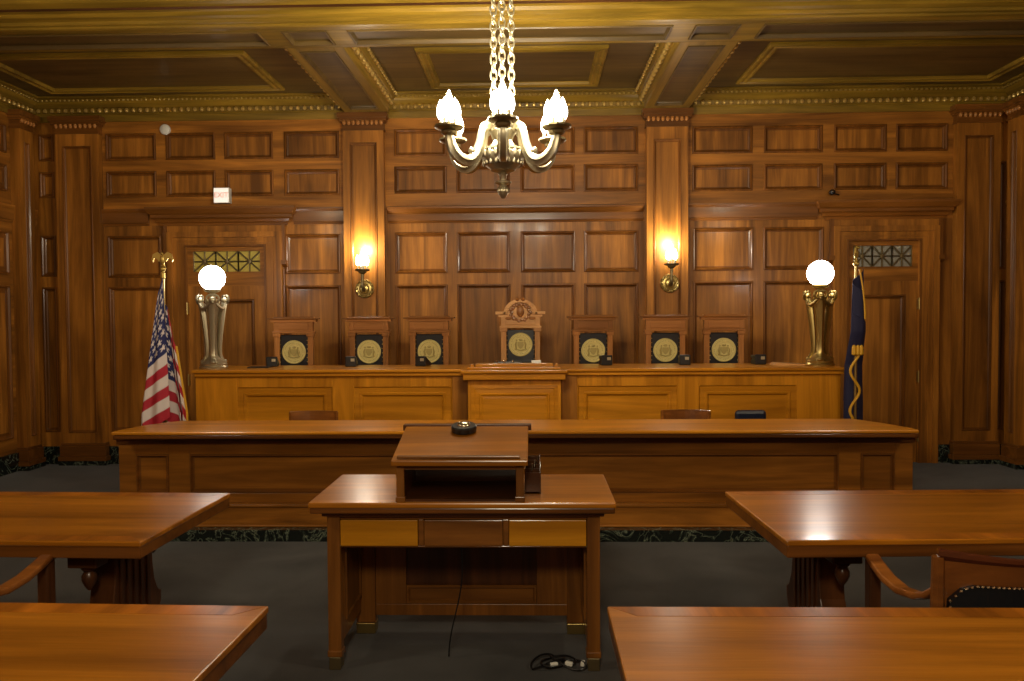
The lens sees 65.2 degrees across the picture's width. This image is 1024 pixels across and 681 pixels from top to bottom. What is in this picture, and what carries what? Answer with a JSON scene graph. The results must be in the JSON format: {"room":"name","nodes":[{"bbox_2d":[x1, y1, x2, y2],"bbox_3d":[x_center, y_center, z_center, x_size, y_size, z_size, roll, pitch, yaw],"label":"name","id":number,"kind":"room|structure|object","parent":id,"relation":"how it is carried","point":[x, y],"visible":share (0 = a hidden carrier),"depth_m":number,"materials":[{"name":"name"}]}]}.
{"room":"courtroom","nodes":[
{"label":"courtroom","id":0,"kind":"room"},
{"bbox_2d":[0,109,45,470],"bbox_3d":[-5.532,-0.498,2.980,0.390,4.180,12.100,0,2,1],"label":"wall","id":1,"kind":"structure","parent":0,"point":[20,427],"depth_m":8.63,"materials":[{"name":"brown wood"}]},
{"bbox_2d":[0,452,18,476],"bbox_3d":[-5.499,1.491,3.042,0.030,0.200,12.100,0,2,1],"label":"baseboard","id":2,"kind":"structure","parent":1,"relation":"attached to","point":[8,463],"depth_m":8.50,"materials":[{"name":"green stone"}]},
{"bbox_2d":[0,80,38,113],"bbox_3d":[-5.439,-2.368,2.919,0.200,0.240,12.100,0,2,1],"label":"trim","id":3,"kind":"structure","parent":1,"relation":"attached to","point":[11,96],"depth_m":8.52,"materials":[{"name":"brown wood"}]},
{"bbox_2d":[0,0,1023,111],"bbox_3d":[-0.146,-2.473,2.803,11.190,0.330,12.550,0,2,1],"label":"ceiling","id":4,"kind":"structure","parent":0,"point":[359,53],"depth_m":6.67,"materials":[{"name":"brown wood"}]},
{"bbox_2d":[434,0,571,198],"bbox_3d":[-0.060,-1.735,4.951,0.858,1.709,0.953,0,2,1],"label":"chandelier","id":5,"kind":"object","parent":4,"relation":"hanging from","point":[502,157],"visible":1,"depth_m":4.85,"materials":[{"name":"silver metal"}]},
{"bbox_2d":[434,90,463,135],"bbox_3d":[-0.376,-1.359,4.773,0.181,0.272,0.181,0,2,2],"label":"bulb","id":6,"kind":"object","parent":5,"relation":"on","point":[449,107],"depth_m":4.73,"materials":[{"name":"white glass"}]},
{"bbox_2d":[439,116,466,147],"bbox_3d":[-0.381,-1.371,5.143,0.181,0.272,0.181,0,2,2],"label":"drip tray","id":7,"kind":"object","parent":5,"relation":"on","point":[459,140],"depth_m":5.11,"materials":[{"name":"gold metal"}]},
{"bbox_2d":[487,80,518,127],"bbox_3d":[-0.053,-1.356,4.593,0.181,0.272,0.181,0,2,2],"label":"bulb","id":8,"kind":"object","parent":5,"relation":"on","point":[502,98],"depth_m":4.55,"materials":[{"name":"white glass"}]},
{"bbox_2d":[538,113,565,147],"bbox_3d":[0.260,-1.375,5.152,0.181,0.272,0.181,0,2,2],"label":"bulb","id":9,"kind":"object","parent":5,"relation":"on","point":[545,140],"depth_m":5.12,"materials":[{"name":"gold"}]},
{"bbox_2d":[541,90,571,134],"bbox_3d":[0.265,-1.364,4.782,0.181,0.272,0.181,0,2,2],"label":"bulb","id":10,"kind":"object","parent":5,"relation":"on","point":[554,127],"depth_m":4.74,"materials":[{"name":"white glass"}]},
{"bbox_2d":[0,462,1023,680],"bbox_3d":[-0.119,1.619,2.932,11.190,0.120,12.550,0,2,1],"label":"floor","id":11,"kind":"structure","parent":0,"point":[288,578],"depth_m":4.77,"materials":[{"name":"grey carpet"}]},
{"bbox_2d":[0,555,55,602],"bbox_3d":[-2.225,1.149,3.022,0.756,0.845,0.509,0,2,4],"label":"armchair","id":12,"kind":"object","parent":11,"relation":"on","point":[43,566],"visible":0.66,"depth_m":3.18,"materials":[{"name":"brown wood"}]},
{"bbox_2d":[0,492,229,604],"bbox_3d":[-2.696,1.172,3.697,2.500,0.761,0.880,0,2,3],"label":"table","id":13,"kind":"object","parent":11,"relation":"on","point":[113,537],"visible":0.69,"depth_m":3.50,"materials":[{"name":"brown wood"}]},
{"bbox_2d":[0,602,267,680],"bbox_3d":[-2.020,1.217,2.110,2.500,0.761,0.880,0,2,3],"label":"table","id":14,"kind":"object","parent":11,"relation":"on","point":[39,641],"visible":1,"depth_m":2.21,"materials":[{"name":"brown wood"}]},
{"bbox_2d":[141,252,187,425],"bbox_3d":[-3.147,0.324,7.226,0.316,2.240,0.326,0,2,24],"label":"striped flag","id":15,"kind":"object","parent":11,"relation":"on","point":[164,400],"visible":0.8,"depth_m":7.18,"materials":[{"name":"multicoloured fabric"}]},
{"bbox_2d":[289,410,337,419],"bbox_3d":[-1.732,1.037,6.850,0.440,0.822,0.489,0,2,-2],"label":"wooden chair","id":16,"kind":"object","parent":11,"relation":"on","point":[318,414],"visible":0.3,"depth_m":7.04,"materials":[{"name":"brown wood"}]},
{"bbox_2d":[308,474,615,670],"bbox_3d":[-0.219,1.127,3.975,1.405,0.800,0.660,0,2,1],"label":"desk","id":17,"kind":"object","parent":11,"relation":"on","point":[538,555],"visible":0.97,"depth_m":3.88,"materials":[{"name":"brown wood"}]},
{"bbox_2d":[448,547,462,656],"bbox_3d":[-0.262,1.226,3.799,0.034,0.599,0.139,-1,2,-31],"label":"power cord","id":18,"kind":"object","parent":17,"relation":"hanging from","point":[460,547],"visible":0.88,"depth_m":3.80,"materials":[{"name":"black plastic"}]},
{"bbox_2d":[391,423,530,501],"bbox_3d":[-0.232,0.581,3.855,0.650,0.300,0.495,0,2,1],"label":"lectern","id":19,"kind":"object","parent":17,"relation":"on","point":[433,463],"visible":0.98,"depth_m":3.79,"materials":[{"name":"brown wood"}]},
{"bbox_2d":[405,481,515,501],"bbox_3d":[-0.231,0.724,3.867,0.530,0.012,0.420,0,2,2],"label":"shelf","id":20,"kind":"object","parent":19,"relation":"attached to","point":[417,491],"depth_m":3.81,"materials":[{"name":"brown wood"}]},
{"bbox_2d":[451,421,476,434],"bbox_3d":[-0.238,0.431,3.969,0.126,0.064,0.127,0,2,24],"label":"microphone","id":21,"kind":"object","parent":19,"relation":"on","point":[462,427],"visible":1,"depth_m":3.93,"materials":[{"name":"black plastic"}]},
{"bbox_2d":[524,454,540,493],"bbox_3d":[0.101,0.647,3.909,0.078,0.160,0.205,0,2,1],"label":"desk organizer","id":22,"kind":"object","parent":17,"relation":"on","point":[532,472],"visible":0.95,"depth_m":3.81,"materials":[{"name":"brown wood"}]},
{"bbox_2d":[111,419,918,541],"bbox_3d":[-0.004,1.048,6.123,5.960,0.820,0.730,0,2,1],"label":"desk","id":23,"kind":"object","parent":11,"relation":"on","point":[668,480],"depth_m":5.94,"materials":[{"name":"brown wood"}]},
{"bbox_2d":[111,419,918,434],"bbox_3d":[-0.008,0.652,6.061,5.809,0.025,0.630,0,2,2],"label":"countertop","id":24,"kind":"structure","parent":23,"relation":"on","point":[579,426],"depth_m":5.94,"materials":[{"name":"brown wood"}]},
{"bbox_2d":[191,363,843,420],"bbox_3d":[0.033,0.805,7.566,5.940,1.215,0.810,0,2,1],"label":"bench","id":25,"kind":"object","parent":11,"relation":"on","point":[478,391],"visible":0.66,"depth_m":7.30,"materials":[{"name":"brown wood"}]},
{"bbox_2d":[195,265,229,368],"bbox_3d":[-2.832,-0.223,7.576,0.305,0.976,0.300,-1,2,-20],"label":"globe lamp","id":26,"kind":"object","parent":25,"relation":"on","point":[212,278],"visible":1,"depth_m":7.54,"materials":[{"name":"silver metal"}]},
{"bbox_2d":[247,366,272,367],"bbox_3d":[-2.419,0.255,7.677,0.200,0.010,0.160,0,2,-3],"label":"closed book","id":27,"kind":"object","parent":25,"relation":"on","point":[250,366],"visible":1,"depth_m":7.66,"materials":[{"name":"black paper"}]},
{"bbox_2d":[266,357,278,366],"bbox_3d":[-2.349,0.205,7.853,0.105,0.098,0.183,-1,2,-10],"label":"desk phone","id":28,"kind":"object","parent":25,"relation":"on","point":[270,361],"visible":0.97,"depth_m":7.77,"materials":[{"name":"black plastic"}]},
{"bbox_2d":[345,356,357,366],"bbox_3d":[-1.565,0.201,7.812,0.105,0.098,0.183,-1,2,-4],"label":"desk phone","id":29,"kind":"object","parent":25,"relation":"on","point":[350,361],"visible":1,"depth_m":7.72,"materials":[{"name":"black plastic"}]},
{"bbox_2d":[415,356,430,365],"bbox_3d":[-0.866,0.197,7.794,0.106,0.098,0.183,0,2,13],"label":"desk phone","id":30,"kind":"object","parent":25,"relation":"on","point":[419,360],"visible":1,"depth_m":7.71,"materials":[{"name":"black plastic"}]},
{"bbox_2d":[494,360,520,362],"bbox_3d":[-0.041,0.214,7.558,0.260,0.067,0.072,0,2,1],"label":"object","id":31,"kind":"object","parent":25,"relation":"on","point":[496,361],"visible":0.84,"depth_m":7.53,"materials":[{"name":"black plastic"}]},
{"bbox_2d":[531,360,540,362],"bbox_3d":[0.228,0.216,7.532,0.090,0.062,0.030,0,2,1],"label":"name plate","id":32,"kind":"object","parent":25,"relation":"on","point":[532,361],"visible":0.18,"depth_m":7.53,"materials":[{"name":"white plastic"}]},
{"bbox_2d":[598,355,611,364],"bbox_3d":[0.904,0.187,7.747,0.105,0.098,0.183,-1,2,-4],"label":"desk phone","id":33,"kind":"object","parent":25,"relation":"on","point":[604,359],"visible":1,"depth_m":7.66,"materials":[{"name":"black plastic"}]},
{"bbox_2d":[678,355,690,364],"bbox_3d":[1.664,0.183,7.728,0.105,0.098,0.183,0,2,7],"label":"desk phone","id":34,"kind":"object","parent":25,"relation":"on","point":[683,359],"visible":1,"depth_m":7.64,"materials":[{"name":"black plastic"}]},
{"bbox_2d":[750,354,765,364],"bbox_3d":[2.374,0.179,7.709,0.105,0.098,0.183,0,2,1],"label":"desk phone","id":35,"kind":"object","parent":25,"relation":"on","point":[757,359],"visible":1,"depth_m":7.62,"materials":[{"name":"black plastic"}]},
{"bbox_2d":[769,362,804,364],"bbox_3d":[2.621,0.218,7.605,0.320,0.022,0.200,0,2,4],"label":"open folder","id":36,"kind":"object","parent":25,"relation":"on","point":[771,363],"visible":0.93,"depth_m":7.52,"materials":[{"name":"beige paper"}]},
{"bbox_2d":[803,260,837,365],"bbox_3d":[2.861,-0.255,7.427,0.305,0.976,0.300,0,2,19],"label":"globe lamp","id":37,"kind":"object","parent":25,"relation":"on","point":[820,273],"visible":1,"depth_m":7.39,"materials":[{"name":"gold metal"}]},
{"bbox_2d":[530,653,586,670],"bbox_3d":[0.217,1.514,3.763,0.264,0.027,0.162,0,2,1],"label":"cable tangle","id":38,"kind":"object","parent":11,"relation":"on","point":[553,664],"visible":1,"depth_m":3.74,"materials":[{"name":"black plastic"}]},
{"bbox_2d":[661,409,710,418],"bbox_3d":[1.495,1.019,6.765,0.440,0.822,0.489,0,2,4],"label":"wooden chair","id":39,"kind":"object","parent":11,"relation":"on","point":[672,413],"visible":0.28,"depth_m":6.96,"materials":[{"name":"brown wood"}]},
{"bbox_2d":[735,410,765,418],"bbox_3d":[2.059,1.015,6.748,0.554,0.820,0.502,0,2,1],"label":"office chair","id":40,"kind":"object","parent":11,"relation":"on","point":[739,414],"visible":0.02,"depth_m":6.88,"materials":[{"name":"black leather"}]},
{"bbox_2d":[607,607,1023,680],"bbox_3d":[1.531,1.198,1.985,2.500,0.761,0.880,0,2,1],"label":"table","id":41,"kind":"object","parent":11,"relation":"on","point":[649,643],"visible":1,"depth_m":2.16,"materials":[{"name":"brown wood"}]},
{"bbox_2d":[843,246,865,419],"bbox_3d":[3.038,0.288,7.076,0.300,2.240,0.300,0,2,1],"label":"flag","id":42,"kind":"object","parent":11,"relation":"on","point":[853,382],"visible":0.76,"depth_m":7.04,"materials":[{"name":"blue fabric"}]},
{"bbox_2d":[725,489,1023,606],"bbox_3d":[2.324,1.142,3.598,2.500,0.761,0.880,0,2,-1],"label":"table","id":43,"kind":"object","parent":11,"relation":"on","point":[823,533],"visible":0.76,"depth_m":3.45,"materials":[{"name":"brown wood"}]},
{"bbox_2d":[864,548,1023,607],"bbox_3d":[1.759,1.127,2.928,0.756,0.845,0.509,0,2,1],"label":"armchair","id":44,"kind":"object","parent":11,"relation":"on","point":[959,579],"visible":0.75,"depth_m":2.72,"materials":[{"name":"brown wood"}]},
{"bbox_3d":[0.041,1.188,8.363,5.470,0.400,1.080,0,2,1],"label":"trim","id":45,"kind":"structure","parent":11,"relation":"on","visible":0},
{"bbox_2d":[267,317,319,364],"bbox_3d":[-2.253,0.386,8.072,0.524,1.250,0.550,0,2,0],"label":"chair","id":46,"kind":"object","parent":45,"relation":"on","point":[289,349],"visible":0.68,"depth_m":8.26,"materials":[{"name":"brown wood"}]},
{"bbox_2d":[342,316,394,364],"bbox_3d":[-1.478,0.382,8.052,0.524,1.250,0.550,0,2,1],"label":"chair","id":47,"kind":"object","parent":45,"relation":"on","point":[369,349],"visible":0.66,"depth_m":8.24,"materials":[{"name":"brown wood"}]},
{"bbox_2d":[403,316,454,364],"bbox_3d":[-0.864,0.378,8.036,0.524,1.250,0.550,0,2,4],"label":"chair","id":48,"kind":"object","parent":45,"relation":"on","point":[435,347],"visible":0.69,"depth_m":8.22,"materials":[{"name":"brown wood"}]},
{"bbox_2d":[495,297,544,362],"bbox_3d":[0.084,0.281,8.008,0.510,1.434,0.550,0,2,1],"label":"chair","id":49,"kind":"object","parent":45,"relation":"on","point":[523,346],"visible":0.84,"depth_m":8.19,"materials":[{"name":"brown wood"}]},
{"bbox_2d":[567,315,618,363],"bbox_3d":[0.838,0.369,7.992,0.524,1.250,0.550,0,2,-1],"label":"chair","id":50,"kind":"object","parent":45,"relation":"on","point":[587,347],"visible":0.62,"depth_m":8.18,"materials":[{"name":"brown wood"}]},
{"bbox_2d":[639,314,691,363],"bbox_3d":[1.556,0.365,7.973,0.524,1.250,0.550,0,2,3],"label":"chair","id":51,"kind":"object","parent":45,"relation":"on","point":[659,347],"visible":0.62,"depth_m":8.16,"materials":[{"name":"brown wood"}]},
{"bbox_2d":[697,314,750,362],"bbox_3d":[2.147,0.361,7.957,0.524,1.250,0.550,0,2,4],"label":"chair","id":52,"kind":"object","parent":45,"relation":"on","point":[718,347],"visible":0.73,"depth_m":8.14,"materials":[{"name":"brown wood"}]},
{"bbox_2d":[33,103,1007,465],"bbox_3d":[0.025,-0.721,8.939,11.190,4.180,0.390,0,2,1],"label":"wall","id":53,"kind":"structure","parent":0,"point":[735,196],"depth_m":8.86,"materials":[{"name":"brown wood"}]},
{"bbox_2d":[160,124,170,134],"bbox_3d":[-3.866,-2.351,8.912,0.120,0.120,0.044,0,2,1],"label":"smoke detector","id":54,"kind":"object","parent":53,"relation":"attached to","point":[165,129],"visible":1,"depth_m":8.89,"materials":[{"name":"white plastic"}]},
{"bbox_2d":[144,205,295,420],"bbox_3d":[-3.215,-0.055,8.942,1.665,2.890,0.195,0,2,1],"label":"door","id":55,"kind":"structure","parent":53,"relation":"in","point":[248,243],"depth_m":8.95,"materials":[{"name":"brown wood"}]},
{"bbox_2d":[193,251,259,271],"bbox_3d":[-3.201,-0.887,8.989,0.778,0.242,0.021,0,2,2],"label":"grille","id":56,"kind":"object","parent":55,"relation":"attached to","point":[228,261],"depth_m":9.00,"materials":[{"name":"brown metal"}]},
{"bbox_2d":[213,188,231,203],"bbox_3d":[-3.219,-1.609,8.897,0.176,0.170,0.087,0,2,1],"label":"exit sign","id":57,"kind":"object","parent":53,"relation":"attached to","point":[221,195],"visible":1,"depth_m":8.86,"materials":[{"name":"white plastic"}]},
{"bbox_2d":[355,250,373,297],"bbox_3d":[-1.631,-0.728,8.743,0.214,0.526,0.207,0,2,1],"label":"wall sconce","id":58,"kind":"object","parent":53,"relation":"attached to","point":[364,288],"visible":1,"depth_m":8.74,"materials":[{"name":"gold metal"}]},
{"bbox_2d":[355,250,369,273],"bbox_3d":[-1.632,-0.855,8.718,0.164,0.272,0.164,0,2,2],"label":"bulb","id":59,"kind":"object","parent":58,"relation":"on","point":[362,260],"depth_m":8.69,"materials":[{"name":"white glass"}]},
{"bbox_2d":[32,83,1008,122],"bbox_3d":[0.009,-2.586,8.725,10.790,0.240,0.200,0,2,1],"label":"trim","id":60,"kind":"structure","parent":53,"relation":"attached to","point":[895,97],"depth_m":8.73,"materials":[{"name":"brown wood"}]},
{"bbox_2d":[43,444,1000,463],"bbox_3d":[0.036,1.270,8.932,10.790,0.200,0.030,0,2,1],"label":"baseboard","id":61,"kind":"structure","parent":53,"relation":"attached to","point":[51,453],"depth_m":9.04,"materials":[{"name":"green stone"}]},
{"bbox_2d":[660,244,679,292],"bbox_3d":[1.723,-0.782,8.654,0.214,0.526,0.207,0,2,1],"label":"wall sconce","id":62,"kind":"object","parent":53,"relation":"attached to","point":[669,283],"visible":1,"depth_m":8.67,"materials":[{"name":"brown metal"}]},
{"bbox_2d":[664,244,678,268],"bbox_3d":[1.721,-0.909,8.629,0.164,0.272,0.164,0,2,2],"label":"bulb","id":63,"kind":"object","parent":62,"relation":"on","point":[670,252],"depth_m":8.59,"materials":[{"name":"white glass"}]},
{"bbox_2d":[829,189,838,194],"bbox_3d":[3.515,-1.612,8.706,0.134,0.064,0.118,0,2,1],"label":"security camera","id":64,"kind":"object","parent":53,"relation":"attached to","point":[832,191],"visible":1,"depth_m":8.67,"materials":[{"name":"black plastic"}]},
{"bbox_2d":[815,199,960,462],"bbox_3d":[4.075,-0.096,8.751,1.510,2.890,0.195,0,2,1],"label":"door","id":65,"kind":"structure","parent":53,"relation":"in","point":[901,256],"depth_m":8.77,"materials":[{"name":"brown wood"}]},
{"bbox_2d":[853,245,911,266],"bbox_3d":[4.069,-0.928,8.799,0.663,0.241,0.021,0,2,2],"label":"grille","id":66,"kind":"object","parent":65,"relation":"attached to","point":[869,255],"depth_m":8.80,"materials":[{"name":"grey metal"}]},
{"bbox_2d":[999,95,1023,469],"bbox_3d":[5.264,-0.559,2.698,0.390,4.180,12.100,0,2,1],"label":"wall","id":67,"kind":"structure","parent":0,"point":[1012,448],"depth_m":8.42,"materials":[{"name":"brown wood"}]},
{"bbox_2d":[1001,72,1023,100],"bbox_3d":[5.147,-2.428,2.642,0.200,0.240,12.100,0,2,1],"label":"trim","id":68,"kind":"structure","parent":67,"relation":"attached to","point":[1014,87],"depth_m":8.40,"materials":[{"name":"brown wood"}]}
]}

